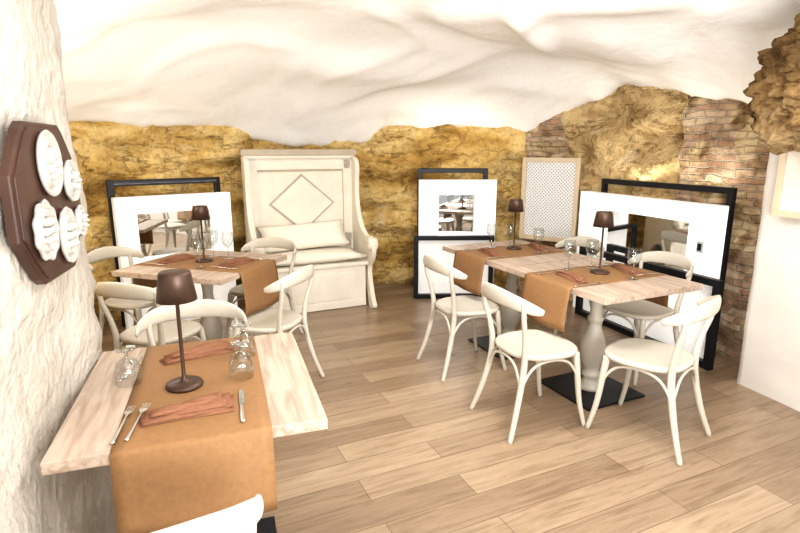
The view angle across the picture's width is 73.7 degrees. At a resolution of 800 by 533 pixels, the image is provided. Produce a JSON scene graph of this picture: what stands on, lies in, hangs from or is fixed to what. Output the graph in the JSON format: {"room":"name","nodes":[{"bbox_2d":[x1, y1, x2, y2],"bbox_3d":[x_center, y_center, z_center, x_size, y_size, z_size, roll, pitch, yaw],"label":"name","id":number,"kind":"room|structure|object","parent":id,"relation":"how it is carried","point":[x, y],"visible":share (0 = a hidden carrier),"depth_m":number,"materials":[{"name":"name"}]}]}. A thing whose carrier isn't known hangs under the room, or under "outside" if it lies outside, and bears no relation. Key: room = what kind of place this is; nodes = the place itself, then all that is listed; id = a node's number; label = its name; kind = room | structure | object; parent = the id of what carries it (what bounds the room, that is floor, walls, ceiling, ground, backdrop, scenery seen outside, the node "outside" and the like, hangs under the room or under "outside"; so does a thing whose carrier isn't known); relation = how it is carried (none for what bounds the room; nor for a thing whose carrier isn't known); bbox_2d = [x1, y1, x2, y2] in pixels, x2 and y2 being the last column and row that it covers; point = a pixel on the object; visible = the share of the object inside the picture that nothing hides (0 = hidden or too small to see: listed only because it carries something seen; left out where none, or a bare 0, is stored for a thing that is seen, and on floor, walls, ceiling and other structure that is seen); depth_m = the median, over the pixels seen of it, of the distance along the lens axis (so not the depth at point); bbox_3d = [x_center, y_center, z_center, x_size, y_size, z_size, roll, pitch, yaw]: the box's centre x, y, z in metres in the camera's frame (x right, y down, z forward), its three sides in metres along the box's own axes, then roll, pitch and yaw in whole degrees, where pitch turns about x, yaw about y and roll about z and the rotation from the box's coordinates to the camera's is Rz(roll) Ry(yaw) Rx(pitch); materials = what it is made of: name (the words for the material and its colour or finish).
{"room":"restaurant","nodes":[
{"label":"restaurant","id":0,"kind":"room"},
{"bbox_2d":[0,0,116,532],"bbox_3d":[-1.053,0.040,0.678,0.483,2.630,3.702,-2,13,-11],"label":"wall","id":1,"kind":"structure","parent":0,"point":[51,332],"depth_m":1.51,"materials":[{"name":"white paint"}]},
{"bbox_2d":[0,121,89,284],"bbox_3d":[-0.989,-0.188,1.530,0.066,0.432,0.497,-3,13,-14],"label":"plaque","id":2,"kind":"object","parent":1,"relation":"attached to","point":[45,218],"visible":1,"depth_m":1.42,"materials":[{"name":"brown wood"}]},
{"bbox_2d":[68,122,98,313],"bbox_3d":[-2.500,-0.298,3.267,0.929,2.180,2.394,-6,14,-26],"label":"wall","id":3,"kind":"structure","parent":0,"point":[81,170],"depth_m":4.32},
{"bbox_2d":[69,121,252,320],"bbox_3d":[-2.085,-0.528,4.988,1.617,1.890,0.388,-12,17,-43],"label":"wall","id":4,"kind":"structure","parent":0,"point":[105,150],"depth_m":4.75,"materials":[{"name":"yellow stone"}]},
{"bbox_2d":[253,124,525,289],"bbox_3d":[-0.082,-0.716,5.770,2.893,1.920,0.594,-1,12,-4],"label":"wall","id":5,"kind":"structure","parent":0,"point":[390,161],"depth_m":5.76,"materials":[{"name":"yellow stone"}]},
{"bbox_2d":[54,0,799,146],"bbox_3d":[0.040,-1.026,2.334,6.680,1.030,7.400,0,12,0],"label":"ceiling","id":6,"kind":"structure","parent":0,"point":[292,73],"depth_m":3.94,"materials":[{"name":"white paint"}]},
{"bbox_2d":[102,283,799,532],"bbox_3d":[0.000,0.977,2.775,6.800,0.100,7.400,0,12,0],"label":"floor","id":7,"kind":"structure","parent":0,"point":[402,449],"depth_m":2.74,"materials":[{"name":"brown wood"}]},
{"bbox_2d":[87,246,184,346],"bbox_3d":[-1.930,0.271,3.888,0.510,0.810,0.477,4,13,17],"label":"dining chair","id":8,"kind":"object","parent":7,"relation":"on","point":[102,253],"visible":0.5,"depth_m":3.79,"materials":[{"name":"beige paint"}]},
{"bbox_2d":[95,282,205,350],"bbox_3d":[-1.439,0.430,3.166,0.477,0.810,0.510,4,13,17],"label":"dining chair","id":9,"kind":"object","parent":7,"relation":"on","point":[164,333],"visible":0.56,"depth_m":3.01,"materials":[{"name":"beige paint"}]},
{"bbox_2d":[105,177,220,326],"bbox_3d":[-2.040,-0.156,4.783,0.944,1.250,0.041,-10,16,-39],"label":"metal frame","id":10,"kind":"object","parent":7,"relation":"on","point":[110,184],"visible":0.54,"depth_m":4.53,"materials":[{"name":"black metal"}]},
{"bbox_2d":[111,192,237,328],"bbox_3d":[-1.935,-0.068,4.685,0.958,1.120,0.090,-10,16,-39],"label":"mirror","id":11,"kind":"object","parent":7,"relation":"on","point":[155,226],"visible":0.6,"depth_m":4.59,"materials":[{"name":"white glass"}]},
{"bbox_2d":[40,332,327,532],"bbox_3d":[-0.667,0.744,1.853,0.710,0.750,0.780,-4,13,-18],"label":"dining table","id":12,"kind":"object","parent":7,"relation":"on","point":[82,441],"visible":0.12,"depth_m":1.62,"materials":[{"name":"whitewashed light wood"},{"name":"black metal"}]},
{"bbox_2d":[113,345,141,387],"bbox_3d":[-0.885,0.322,1.730,0.084,0.120,0.084,0,12,0],"label":"water goblet","id":13,"kind":"object","parent":12,"relation":"on","point":[122,347],"visible":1,"depth_m":1.72,"materials":[{"name":"clear glass"}]},
{"bbox_2d":[123,354,141,378],"bbox_3d":[-0.940,0.349,1.881,0.016,0.007,0.215,-3,13,-12],"label":"table knife","id":14,"kind":"object","parent":12,"relation":"on","point":[138,358],"depth_m":1.87,"materials":[{"name":"silver metal"}]},
{"bbox_2d":[110,335,277,532],"bbox_3d":[-0.665,0.490,1.792,0.400,0.233,0.878,-4,13,-18],"label":"table runner","id":15,"kind":"object","parent":12,"relation":"on","point":[167,474],"visible":0.84,"depth_m":1.43,"materials":[{"name":"brown fabric"}]},
{"bbox_2d":[109,405,135,443],"bbox_3d":[-0.765,0.432,1.472,0.023,0.010,0.200,-3,13,-12],"label":"fork","id":16,"kind":"object","parent":15,"relation":"on","point":[126,412],"visible":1,"depth_m":1.46,"materials":[{"name":"metal"}]},
{"bbox_2d":[123,403,150,440],"bbox_3d":[-0.732,0.429,1.487,0.023,0.010,0.200,-2,13,-10],"label":"fork","id":17,"kind":"object","parent":15,"relation":"on","point":[141,410],"visible":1,"depth_m":1.48,"materials":[{"name":"metal"}]},
{"bbox_2d":[156,269,203,393],"bbox_3d":[-0.695,0.200,1.682,0.121,0.379,0.121,0,12,0],"label":"table lamp","id":18,"kind":"object","parent":15,"relation":"on","point":[176,287],"depth_m":1.63,"materials":[{"name":"brown metal"}]},
{"bbox_2d":[138,392,233,427],"bbox_3d":[-0.610,0.406,1.548,0.272,0.036,0.117,-7,14,-29],"label":"folded napkin","id":19,"kind":"object","parent":15,"relation":"on","point":[215,403],"visible":1,"depth_m":1.53,"materials":[{"name":"fabric"}]},
{"bbox_2d":[159,340,234,364],"bbox_3d":[-0.746,0.310,1.984,0.272,0.036,0.117,-10,16,-39],"label":"folded napkin","id":20,"kind":"object","parent":15,"relation":"on","point":[217,347],"visible":0.93,"depth_m":1.96,"materials":[{"name":"fabric"}]},
{"bbox_2d":[229,340,253,380],"bbox_3d":[-0.530,0.310,1.778,0.084,0.120,0.084,0,12,0],"label":"water goblet","id":21,"kind":"object","parent":15,"relation":"on","point":[238,340],"visible":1,"depth_m":1.77,"materials":[{"name":"clear glass"}]},
{"bbox_2d":[239,389,245,421],"bbox_3d":[-0.470,0.410,1.588,0.016,0.007,0.215,-4,13,-18],"label":"table knife","id":22,"kind":"object","parent":15,"relation":"on","point":[241,393],"depth_m":1.58,"materials":[{"name":"silver metal"}]},
{"bbox_2d":[233,322,255,358],"bbox_3d":[-0.575,0.269,1.964,0.084,0.120,0.084,0,12,0],"label":"water goblet","id":23,"kind":"object","parent":15,"relation":"on","point":[250,323],"visible":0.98,"depth_m":1.96,"materials":[{"name":"clear glass"}]},
{"bbox_2d":[135,299,246,345],"bbox_3d":[-0.909,0.602,2.385,0.477,0.810,0.510,-4,13,-17],"label":"dining chair","id":24,"kind":"object","parent":7,"relation":"on","point":[197,308],"visible":0.27,"depth_m":2.52,"materials":[{"name":"beige paint"}]},
{"bbox_2d":[111,249,286,339],"bbox_3d":[-1.320,0.339,3.699,0.800,0.750,0.800,4,13,17],"label":"dining table","id":25,"kind":"object","parent":7,"relation":"on","point":[212,326],"visible":0.39,"depth_m":3.49,"materials":[{"name":"whitewashed light wood"},{"name":"black metal"}]},
{"bbox_2d":[133,253,278,316],"bbox_3d":[-1.314,0.108,3.647,0.907,0.283,0.420,4,13,17],"label":"table runner","id":26,"kind":"object","parent":25,"relation":"on","point":[256,275],"visible":0.65,"depth_m":3.51,"materials":[{"name":"brown fabric"}]},
{"bbox_2d":[158,254,195,263],"bbox_3d":[-1.529,-0.060,3.667,0.117,0.036,0.272,8,15,31],"label":"folded napkin","id":27,"kind":"object","parent":26,"relation":"on","point":[181,257],"visible":1,"depth_m":3.64,"materials":[{"name":"fabric"}]},
{"bbox_2d":[191,205,212,262],"bbox_3d":[-1.335,-0.220,3.597,0.121,0.379,0.121,0,12,0],"label":"table lamp","id":28,"kind":"object","parent":26,"relation":"on","point":[199,212],"depth_m":3.54,"materials":[{"name":"brown metal"}]},
{"bbox_2d":[217,257,254,267],"bbox_3d":[-1.092,-0.035,3.556,0.117,0.036,0.272,8,15,31],"label":"folded napkin","id":29,"kind":"object","parent":26,"relation":"on","point":[242,260],"visible":1,"depth_m":3.52,"materials":[{"name":"fabric"}]},
{"bbox_2d":[151,494,263,532],"bbox_3d":[-0.584,0.845,1.279,0.477,0.810,0.510,-7,14,-29],"label":"dining chair","id":30,"kind":"object","parent":7,"relation":"on","point":[243,517],"visible":1,"depth_m":1.08,"materials":[{"name":"beige paint"}]},
{"bbox_2d":[226,237,303,337],"bbox_3d":[-1.081,0.204,4.192,0.477,0.810,0.510,4,13,17],"label":"dining chair","id":31,"kind":"object","parent":7,"relation":"on","point":[266,242],"visible":0.46,"depth_m":4.29,"materials":[{"name":"beige paint"}]},
{"bbox_2d":[229,264,324,377],"bbox_3d":[-0.810,0.381,3.392,0.510,0.810,0.477,4,13,17],"label":"dining chair","id":32,"kind":"object","parent":7,"relation":"on","point":[269,320],"visible":0.7,"depth_m":3.29,"materials":[{"name":"beige paint"}]},
{"bbox_2d":[239,149,377,312],"bbox_3d":[-0.842,-0.334,5.033,1.150,1.508,0.615,-6,14,-24],"label":"bench","id":33,"kind":"object","parent":7,"relation":"on","point":[281,187],"visible":0.76,"depth_m":5.12,"materials":[{"name":"white paint"}]},
{"bbox_2d":[267,247,365,265],"bbox_3d":[-0.856,-0.102,5.103,0.980,0.113,0.420,-6,14,-24],"label":"seat cushion","id":34,"kind":"object","parent":33,"relation":"on","point":[324,254],"visible":0.73,"depth_m":5.00,"materials":[{"name":"beige fabric"}]},
{"bbox_2d":[256,219,349,253],"bbox_3d":[-0.921,-0.294,5.131,0.867,0.257,0.220,-6,14,-25],"label":"throw pillow","id":35,"kind":"object","parent":34,"relation":"on","point":[328,233],"visible":0.77,"depth_m":5.08,"materials":[{"name":"beige fabric"}]},
{"bbox_2d":[417,168,487,235],"bbox_3d":[0.540,-0.364,5.592,0.720,1.310,0.041,0,12,-2],"label":"metal frame","id":36,"kind":"object","parent":7,"relation":"on","point":[484,171],"visible":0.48,"depth_m":5.44,"materials":[{"name":"black metal"}]},
{"bbox_2d":[413,235,494,298],"bbox_3d":[0.545,0.007,5.438,0.810,0.650,0.050,0,12,-1],"label":"metal frame","id":37,"kind":"object","parent":7,"relation":"on","point":[416,295],"visible":0.75,"depth_m":5.38,"materials":[{"name":"black metal"}]},
{"bbox_2d":[418,179,496,292],"bbox_3d":[0.580,-0.287,5.497,0.780,1.200,0.090,0,12,-1],"label":"mirror","id":38,"kind":"object","parent":7,"relation":"on","point":[445,207],"visible":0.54,"depth_m":5.44,"materials":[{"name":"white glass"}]},
{"bbox_2d":[416,255,506,381],"bbox_3d":[0.430,0.310,3.711,0.510,0.810,0.477,-5,13,-21],"label":"dining chair","id":39,"kind":"object","parent":7,"relation":"on","point":[463,305],"visible":0.92,"depth_m":3.61,"materials":[{"name":"beige paint"}]},
{"bbox_2d":[442,240,591,359],"bbox_3d":[0.853,0.251,4.098,0.750,0.750,0.840,-6,14,-24],"label":"dining table","id":40,"kind":"object","parent":7,"relation":"on","point":[510,318],"visible":0.56,"depth_m":4.04,"materials":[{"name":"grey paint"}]},
{"bbox_2d":[453,244,570,295],"bbox_3d":[0.849,0.006,4.042,0.854,0.253,0.400,-6,14,-24],"label":"table runner","id":41,"kind":"object","parent":40,"relation":"on","point":[471,263],"visible":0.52,"depth_m":3.88,"materials":[{"name":"brown fabric"}]},
{"bbox_2d":[477,247,499,256],"bbox_3d":[0.661,-0.114,3.915,0.117,0.036,0.272,-2,13,-10],"label":"folded napkin","id":42,"kind":"object","parent":41,"relation":"on","point":[490,252],"visible":1,"depth_m":3.86,"materials":[{"name":"fabric"}]},
{"bbox_2d":[506,199,523,249],"bbox_3d":[0.875,-0.321,4.056,0.121,0.379,0.121,0,12,0],"label":"table lamp","id":43,"kind":"object","parent":41,"relation":"on","point":[515,205],"depth_m":4.00,"materials":[{"name":"brown metal"}]},
{"bbox_2d":[527,242,550,250],"bbox_3d":[1.063,-0.159,4.118,0.117,0.036,0.272,-2,13,-10],"label":"folded napkin","id":44,"kind":"object","parent":41,"relation":"on","point":[539,247],"visible":0.98,"depth_m":4.06,"materials":[{"name":"fabric"}]},
{"bbox_2d":[469,281,585,444],"bbox_3d":[0.721,0.473,2.969,0.510,0.810,0.477,-5,13,-21],"label":"dining chair","id":45,"kind":"object","parent":7,"relation":"on","point":[525,344],"visible":1,"depth_m":2.87,"materials":[{"name":"beige paint"}]},
{"bbox_2d":[520,236,604,334],"bbox_3d":[1.319,0.178,4.312,0.510,0.810,0.477,-6,14,-24],"label":"dining chair","id":46,"kind":"object","parent":7,"relation":"on","point":[592,243],"visible":0.2,"depth_m":4.38,"materials":[{"name":"beige paint"}]},
{"bbox_2d":[507,258,703,410],"bbox_3d":[1.215,0.418,3.338,0.750,0.750,0.840,-6,14,-24],"label":"dining table","id":47,"kind":"object","parent":7,"relation":"on","point":[593,344],"visible":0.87,"depth_m":3.28,"materials":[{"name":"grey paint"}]},
{"bbox_2d":[520,262,668,331],"bbox_3d":[1.203,0.169,3.299,0.854,0.253,0.400,-6,14,-24],"label":"table runner","id":48,"kind":"object","parent":47,"relation":"on","point":[550,292],"visible":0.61,"depth_m":3.15,"materials":[{"name":"brown fabric"}]},
{"bbox_2d":[555,270,587,283],"bbox_3d":[1.023,0.053,3.155,0.117,0.036,0.272,-2,13,-10],"label":"folded napkin","id":49,"kind":"object","parent":48,"relation":"on","point":[574,277],"visible":1,"depth_m":3.11,"materials":[{"name":"fabric"}]},
{"bbox_2d":[574,282,603,286],"bbox_3d":[1.065,0.100,2.997,0.215,0.007,0.016,-6,14,-24],"label":"table knife","id":50,"kind":"object","parent":48,"relation":"on","point":[598,282],"depth_m":2.99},
{"bbox_2d":[590,211,613,274],"bbox_3d":[1.235,-0.146,3.260,0.121,0.379,0.121,0,12,0],"label":"table lamp","id":51,"kind":"object","parent":48,"relation":"on","point":[603,219],"depth_m":3.20,"materials":[{"name":"brown metal"}]},
{"bbox_2d":[610,263,646,274],"bbox_3d":[1.425,0.008,3.358,0.117,0.036,0.272,-2,13,-10],"label":"folded napkin","id":52,"kind":"object","parent":48,"relation":"on","point":[626,269],"visible":0.98,"depth_m":3.30,"materials":[{"name":"fabric"}]},
{"bbox_2d":[626,247,641,279],"bbox_3d":[1.368,-0.018,3.123,0.080,0.185,0.080,-6,14,-24],"label":"wine glass","id":53,"kind":"object","parent":48,"relation":"on","point":[629,247],"visible":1,"depth_m":3.13,"materials":[{"name":"clear glass"}]},
{"bbox_2d":[601,251,693,384],"bbox_3d":[1.659,0.320,3.668,0.510,0.810,0.477,-6,14,-25],"label":"dining chair","id":54,"kind":"object","parent":7,"relation":"on","point":[642,310],"visible":0.66,"depth_m":3.60,"materials":[{"name":"beige paint"}]},
{"bbox_2d":[575,246,724,370],"bbox_3d":[1.907,0.266,4.287,0.050,0.640,1.428,-5,13,-20],"label":"metal frame","id":55,"kind":"object","parent":7,"relation":"on","point":[707,363],"visible":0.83,"depth_m":3.87,"materials":[{"name":"black metal"}]},
{"bbox_2d":[573,191,728,358],"bbox_3d":[1.965,-0.011,4.430,0.105,1.120,1.450,-4,13,-20],"label":"mirror","id":56,"kind":"object","parent":7,"relation":"on","point":[695,231],"visible":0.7,"depth_m":4.14,"materials":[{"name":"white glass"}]},
{"bbox_2d":[585,295,721,465],"bbox_3d":[1.342,0.508,2.811,0.477,0.810,0.510,-11,17,-42],"label":"dining chair","id":57,"kind":"object","parent":7,"relation":"on","point":[642,355],"visible":1,"depth_m":2.75,"materials":[{"name":"beige paint"}]},
{"bbox_2d":[601,178,737,351],"bbox_3d":[2.085,-0.067,4.403,0.041,1.240,1.310,-4,13,-20],"label":"metal frame","id":58,"kind":"object","parent":7,"relation":"on","point":[731,192],"visible":0.48,"depth_m":3.83,"materials":[{"name":"black metal"}]},
{"bbox_2d":[518,112,568,290],"bbox_3d":[1.463,-0.711,5.515,0.430,2.020,0.213,11,16,41],"label":"wall","id":59,"kind":"structure","parent":0,"point":[548,139],"depth_m":5.41,"materials":[{"name":"brick"}]},
{"bbox_2d":[560,85,687,300],"bbox_3d":[1.953,-0.658,4.856,0.304,2.200,1.279,-7,14,-28],"label":"wall","id":60,"kind":"structure","parent":0,"point":[636,133],"depth_m":4.66,"materials":[{"name":"yellow stone"}]},
{"bbox_2d":[519,157,581,241],"bbox_3d":[1.475,-0.659,5.282,0.580,0.820,0.035,9,15,35],"label":"panel","id":61,"kind":"object","parent":60,"relation":"attached to","point":[550,187],"visible":0.93,"depth_m":5.28,"materials":[{"name":"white wood"}]},
{"bbox_2d":[673,95,769,361],"bbox_3d":[2.342,-0.405,3.891,0.356,2.120,0.867,0,12,0],"label":"brick","id":62,"kind":"object","parent":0,"point":[720,147],"depth_m":3.84,"materials":[{"name":"brown brick"}]},
{"bbox_2d":[736,152,799,411],"bbox_3d":[2.635,-0.035,1.138,0.328,2.580,4.692,-1,12,-7],"label":"wall","id":63,"kind":"structure","parent":0,"point":[769,366],"depth_m":3.22,"materials":[{"name":"paint"}]},
{"bbox_2d":[771,151,799,218],"bbox_3d":[2.271,-0.493,2.801,0.030,0.520,0.578,-4,13,-17],"label":"framed picture","id":64,"kind":"object","parent":63,"relation":"attached to","point":[786,199],"visible":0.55,"depth_m":3.03,"materials":[{"name":"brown wood"}]},
{"bbox_2d":[743,13,799,154],"bbox_3d":[2.174,-0.871,2.424,0.900,0.840,1.131,3,13,15],"label":"wall","id":65,"kind":"structure","parent":0,"point":[774,107],"depth_m":2.56,"materials":[{"name":"brown stone"}]}
]}

